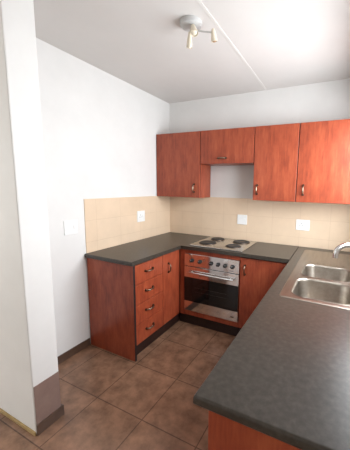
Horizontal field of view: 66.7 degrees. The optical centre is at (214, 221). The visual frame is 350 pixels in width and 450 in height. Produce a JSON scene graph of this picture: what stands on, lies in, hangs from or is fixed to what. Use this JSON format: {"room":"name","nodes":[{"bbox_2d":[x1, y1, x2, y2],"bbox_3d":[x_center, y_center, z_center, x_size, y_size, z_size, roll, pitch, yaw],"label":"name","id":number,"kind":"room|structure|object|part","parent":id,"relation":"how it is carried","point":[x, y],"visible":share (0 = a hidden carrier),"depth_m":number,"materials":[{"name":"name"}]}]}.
{"room":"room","nodes":[
{"label":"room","id":0,"kind":"room"},
{"bbox_2d":[0,0,57,433],"bbox_3d":[-2.251,-0.076,2.077,2.700,2.574,0.162,5,9,25],"label":"wall partition","id":1,"kind":"structure","parent":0,"point":[28,345],"depth_m":1.49,"materials":[{"name":"paint"}]},
{"bbox_2d":[0,408,35,435],"bbox_3d":[-2.246,1.203,2.142,2.548,0.022,0.010,5,9,25],"label":"baseboard","id":2,"kind":"structure","parent":1,"relation":"attached to","point":[2,411],"depth_m":1.67,"materials":[{"name":"beige wood"}]},
{"bbox_2d":[36,405,63,434],"bbox_3d":[-1.048,1.266,1.678,0.012,0.070,0.172,5,9,25],"label":"baseboard","id":3,"kind":"structure","parent":1,"relation":"attached to","point":[48,421],"depth_m":1.67,"materials":[{"name":"tile"}]},
{"bbox_2d":[33,371,60,424],"bbox_3d":[-1.052,1.107,1.652,0.004,0.252,0.154,5,9,25],"label":"trim","id":4,"kind":"structure","parent":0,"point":[47,399],"depth_m":1.65,"materials":[{"name":"brown tile"}]},
{"bbox_2d":[36,38,168,356],"bbox_3d":[-1.095,-0.139,2.697,0.150,2.574,1.958,5,9,25],"label":"wall","id":5,"kind":"structure","parent":0,"point":[100,130],"depth_m":2.33,"materials":[{"name":"paint"}]},
{"bbox_2d":[63,220,77,234],"bbox_3d":[-1.232,0.048,2.248,0.013,0.120,0.125,5,9,25],"label":"wall switch","id":6,"kind":"object","parent":5,"relation":"attached to","point":[70,227],"visible":1,"depth_m":2.24,"materials":[{"name":"white plastic"}]},
{"bbox_2d":[57,338,89,364],"bbox_3d":[-1.331,1.183,2.241,0.012,0.070,0.612,5,9,25],"label":"baseboard","id":7,"kind":"structure","parent":5,"relation":"attached to","point":[86,343],"depth_m":2.36,"materials":[{"name":"tile"}]},
{"bbox_2d":[84,196,169,252],"bbox_3d":[-0.890,-0.033,2.967,0.008,0.498,1.322,5,9,25],"label":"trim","id":8,"kind":"structure","parent":5,"relation":"attached to","point":[109,222],"depth_m":2.77,"materials":[{"name":"tile"}]},
{"bbox_2d":[137,210,144,221],"bbox_3d":[-0.849,-0.064,3.025,0.013,0.125,0.125,5,9,25],"label":"wall socket","id":9,"kind":"object","parent":5,"relation":"attached to","point":[140,214],"visible":1,"depth_m":3.02,"materials":[{"name":"white plastic"}]},
{"bbox_2d":[0,321,235,449],"bbox_3d":[-1.709,1.407,1.184,4.660,0.100,5.850,5,9,25],"label":"floor","id":10,"kind":"structure","parent":0,"point":[111,401],"depth_m":1.89,"materials":[{"name":"tile"}]},
{"bbox_2d":[87,256,162,361],"bbox_3d":[-0.832,0.752,2.533,0.576,0.864,0.426,5,9,25],"label":"base cabinet","id":11,"kind":"object","parent":10,"relation":"on","point":[126,302],"visible":0.98,"depth_m":2.36,"materials":[{"name":"brown wood"}]},
{"bbox_3d":[-0.930,0.774,2.356,0.552,0.864,0.018,5,9,25],"label":"panel","id":12,"kind":"part","parent":11,"relation":"part of","materials":[{"name":"brown wood"}]},
{"bbox_3d":[-0.604,0.440,2.395,0.018,0.174,0.401,5,9,25],"label":"drawer","id":13,"kind":"part","parent":11,"relation":"part of","materials":[{"name":"brown wood"}]},
{"bbox_3d":[-0.607,0.619,2.419,0.018,0.179,0.401,5,9,25],"label":"drawer","id":14,"kind":"part","parent":11,"relation":"part of","materials":[{"name":"brown wood"}]},
{"bbox_3d":[-0.611,0.801,2.444,0.018,0.180,0.401,5,9,25],"label":"drawer","id":15,"kind":"part","parent":11,"relation":"part of","materials":[{"name":"brown wood"}]},
{"bbox_3d":[-0.614,0.984,2.470,0.018,0.182,0.401,5,9,25],"label":"drawer","id":16,"kind":"part","parent":11,"relation":"part of","materials":[{"name":"brown wood"}]},
{"bbox_2d":[160,249,179,334],"bbox_3d":[-0.551,0.677,3.119,0.575,0.864,0.880,5,9,25],"label":"base cabinet","id":17,"kind":"object","parent":10,"relation":"on","point":[171,261],"visible":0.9,"depth_m":2.75,"materials":[{"name":"brown wood"}]},
{"bbox_3d":[-0.458,0.673,2.747,0.018,0.729,0.294,5,9,25],"label":"door","id":18,"kind":"part","parent":17,"relation":"part of","materials":[{"name":"brown wood"}]},
{"bbox_2d":[85,232,298,265],"bbox_3d":[-0.133,0.298,2.628,1.696,0.036,1.338,5,9,25],"label":"countertop","id":19,"kind":"structure","parent":17,"relation":"on","point":[133,253],"depth_m":2.61,"materials":[{"name":"laminate"}]},
{"bbox_2d":[189,237,256,251],"bbox_3d":[0.111,0.234,2.914,0.600,0.023,0.527,5,9,25],"label":"cooktop","id":20,"kind":"object","parent":19,"relation":"in","point":[221,243],"visible":1,"depth_m":2.85,"materials":[{"name":"metal"}]},
{"bbox_2d":[179,249,240,335],"bbox_3d":[0.043,0.704,3.010,0.736,0.864,0.572,5,9,25],"label":"housing","id":21,"kind":"object","parent":10,"relation":"on","point":[195,318],"visible":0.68,"depth_m":2.82,"materials":[{"name":"brown wood"}]},
{"bbox_3d":[-0.231,0.621,3.131,0.055,0.744,0.572,5,9,25],"label":"panel","id":22,"kind":"part","parent":21,"relation":"part of","materials":[{"name":"brown wood"}]},
{"bbox_3d":[-0.045,1.018,2.783,0.631,0.052,0.018,5,9,25],"label":"plinth panel","id":23,"kind":"part","parent":21,"relation":"part of","materials":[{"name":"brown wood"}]},
{"bbox_2d":[184,253,239,321],"bbox_3d":[0.061,0.646,2.943,0.626,0.639,0.582,5,9,25],"label":"oven","id":24,"kind":"object","parent":21,"relation":"in","point":[211,284],"visible":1,"depth_m":2.70,"materials":[{"name":"silver metal"}]},
{"bbox_3d":[-0.053,0.555,2.683,0.526,0.018,0.038,5,9,25],"label":"handle","id":25,"kind":"part","parent":24,"relation":"part of","materials":[{"name":"metal"}]},
{"bbox_3d":[-0.050,0.747,2.725,0.624,0.268,0.002,5,9,25],"label":"glass","id":26,"kind":"part","parent":24,"relation":"part of","materials":[{"name":"black glass"}]},
{"bbox_3d":[-0.038,0.423,2.693,0.626,0.134,0.020,5,9,25],"label":"control panel","id":27,"kind":"part","parent":24,"relation":"part of","materials":[{"name":"metal"}]},
{"bbox_3d":[-0.032,0.332,2.688,0.631,0.043,0.018,5,9,25],"label":"rail","id":28,"kind":"part","parent":21,"relation":"part of","materials":[{"name":"brown wood"}]},
{"bbox_2d":[208,411,300,449],"bbox_3d":[0.693,0.884,1.791,0.598,0.864,2.237,5,9,25],"label":"base cabinet","id":29,"kind":"object","parent":10,"relation":"on","point":[224,433],"visible":0.02,"depth_m":0.81,"materials":[{"name":"brown wood"}]},
{"bbox_2d":[193,246,349,449],"bbox_3d":[0.700,0.441,1.709,0.603,0.036,2.299,5,9,25],"label":"countertop","id":30,"kind":"structure","parent":29,"relation":"on","point":[284,377],"depth_m":0.90,"materials":[{"name":"laminate"}]},
{"bbox_2d":[279,250,349,309],"bbox_3d":[0.882,0.452,2.030,0.507,0.153,1.299,5,9,25],"label":"sink","id":31,"kind":"object","parent":30,"relation":"in","point":[318,277],"visible":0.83,"depth_m":1.83,"materials":[{"name":"metal"}]},
{"bbox_3d":[0.677,0.501,1.647,0.361,0.152,0.358,5,9,25],"label":"bowl","id":32,"kind":"part","parent":31,"relation":"part of","materials":[{"name":"metal"}]},
{"bbox_3d":[0.845,0.452,1.990,0.356,0.142,0.348,5,9,25],"label":"bowl","id":33,"kind":"part","parent":31,"relation":"part of","materials":[{"name":"metal"}]},
{"bbox_2d":[333,242,349,257],"bbox_3d":[1.075,0.268,2.081,0.263,0.210,0.091,0,8,-11],"label":"mixer tap","id":34,"kind":"object","parent":30,"relation":"on","point":[339,247],"visible":1,"depth_m":2.06,"materials":[{"name":"silver metal"}]},
{"bbox_2d":[238,257,286,330],"bbox_3d":[0.597,0.753,2.729,0.528,0.864,0.609,5,9,25],"label":"base cabinet","id":35,"kind":"object","parent":10,"relation":"on","point":[257,276],"visible":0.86,"depth_m":2.52,"materials":[{"name":"brown wood"}]},
{"bbox_2d":[33,0,349,103],"bbox_3d":[-1.657,-1.242,0.820,4.660,0.100,5.850,5,9,25],"label":"ceiling","id":36,"kind":"structure","parent":0,"point":[142,44],"depth_m":1.90,"materials":[{"name":"paint"}]},
{"bbox_2d":[180,15,217,48],"bbox_3d":[-0.111,-1.202,1.671,0.234,0.150,0.150,5,9,25],"label":"ceiling light","id":37,"kind":"object","parent":36,"relation":"attached to","point":[192,24],"visible":1,"depth_m":1.66,"materials":[{"name":"metal"}]},
{"bbox_2d":[197,0,266,89],"bbox_3d":[-0.635,-1.105,0.346,0.020,0.003,5.550,5,9,25],"label":"trim","id":38,"kind":"structure","parent":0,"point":[198,1],"depth_m":1.85,"materials":[{"name":"paint"}]},
{"bbox_2d":[169,78,349,246],"bbox_3d":[0.468,-0.167,3.119,2.610,2.574,0.150,5,9,25],"label":"wall","id":39,"kind":"structure","parent":0,"point":[329,100],"depth_m":2.95,"materials":[{"name":"paint"}]},
{"bbox_2d":[156,131,210,197],"bbox_3d":[-0.390,-0.679,3.196,0.608,0.744,0.314,5,9,25],"label":"upper cabinet","id":40,"kind":"object","parent":39,"relation":"attached to","point":[180,173],"visible":0.98,"depth_m":3.08,"materials":[{"name":"brown wood"}]},
{"bbox_2d":[200,127,254,165],"bbox_3d":[0.173,-0.822,2.908,0.626,0.362,0.314,5,9,25],"label":"upper cabinet","id":41,"kind":"object","parent":39,"relation":"attached to","point":[233,146],"visible":0.98,"depth_m":2.79,"materials":[{"name":"brown wood"}]},
{"bbox_2d":[237,214,246,224],"bbox_3d":[0.326,-0.026,3.106,0.120,0.115,0.013,5,9,25],"label":"wall socket","id":42,"kind":"object","parent":39,"relation":"attached to","point":[241,219],"visible":1,"depth_m":3.10,"materials":[{"name":"white plastic"}]},
{"bbox_2d":[170,197,349,251],"bbox_3d":[0.435,-0.020,3.066,2.302,0.498,0.008,5,9,25],"label":"backsplash","id":43,"kind":"structure","parent":39,"relation":"attached to","point":[274,222],"depth_m":3.00,"materials":[{"name":"tile"}]},
{"bbox_2d":[253,123,300,201],"bbox_3d":[0.650,-0.592,2.708,0.435,0.744,0.314,5,9,25],"label":"upper cabinet","id":44,"kind":"object","parent":39,"relation":"attached to","point":[276,154],"visible":0.98,"depth_m":2.59,"materials":[{"name":"brown wood"}]},
{"bbox_2d":[296,219,309,230],"bbox_3d":[0.948,0.035,2.815,0.140,0.115,0.013,5,9,25],"label":"wall socket","id":45,"kind":"object","parent":39,"relation":"attached to","point":[304,225],"visible":1,"depth_m":2.81,"materials":[{"name":"white plastic"}]},
{"bbox_2d":[296,119,349,203],"bbox_3d":[1.123,-0.552,2.486,0.608,0.744,0.314,5,9,25],"label":"upper cabinet","id":46,"kind":"object","parent":39,"relation":"attached to","point":[323,175],"visible":1,"depth_m":2.41,"materials":[{"name":"brown wood"}]}
]}

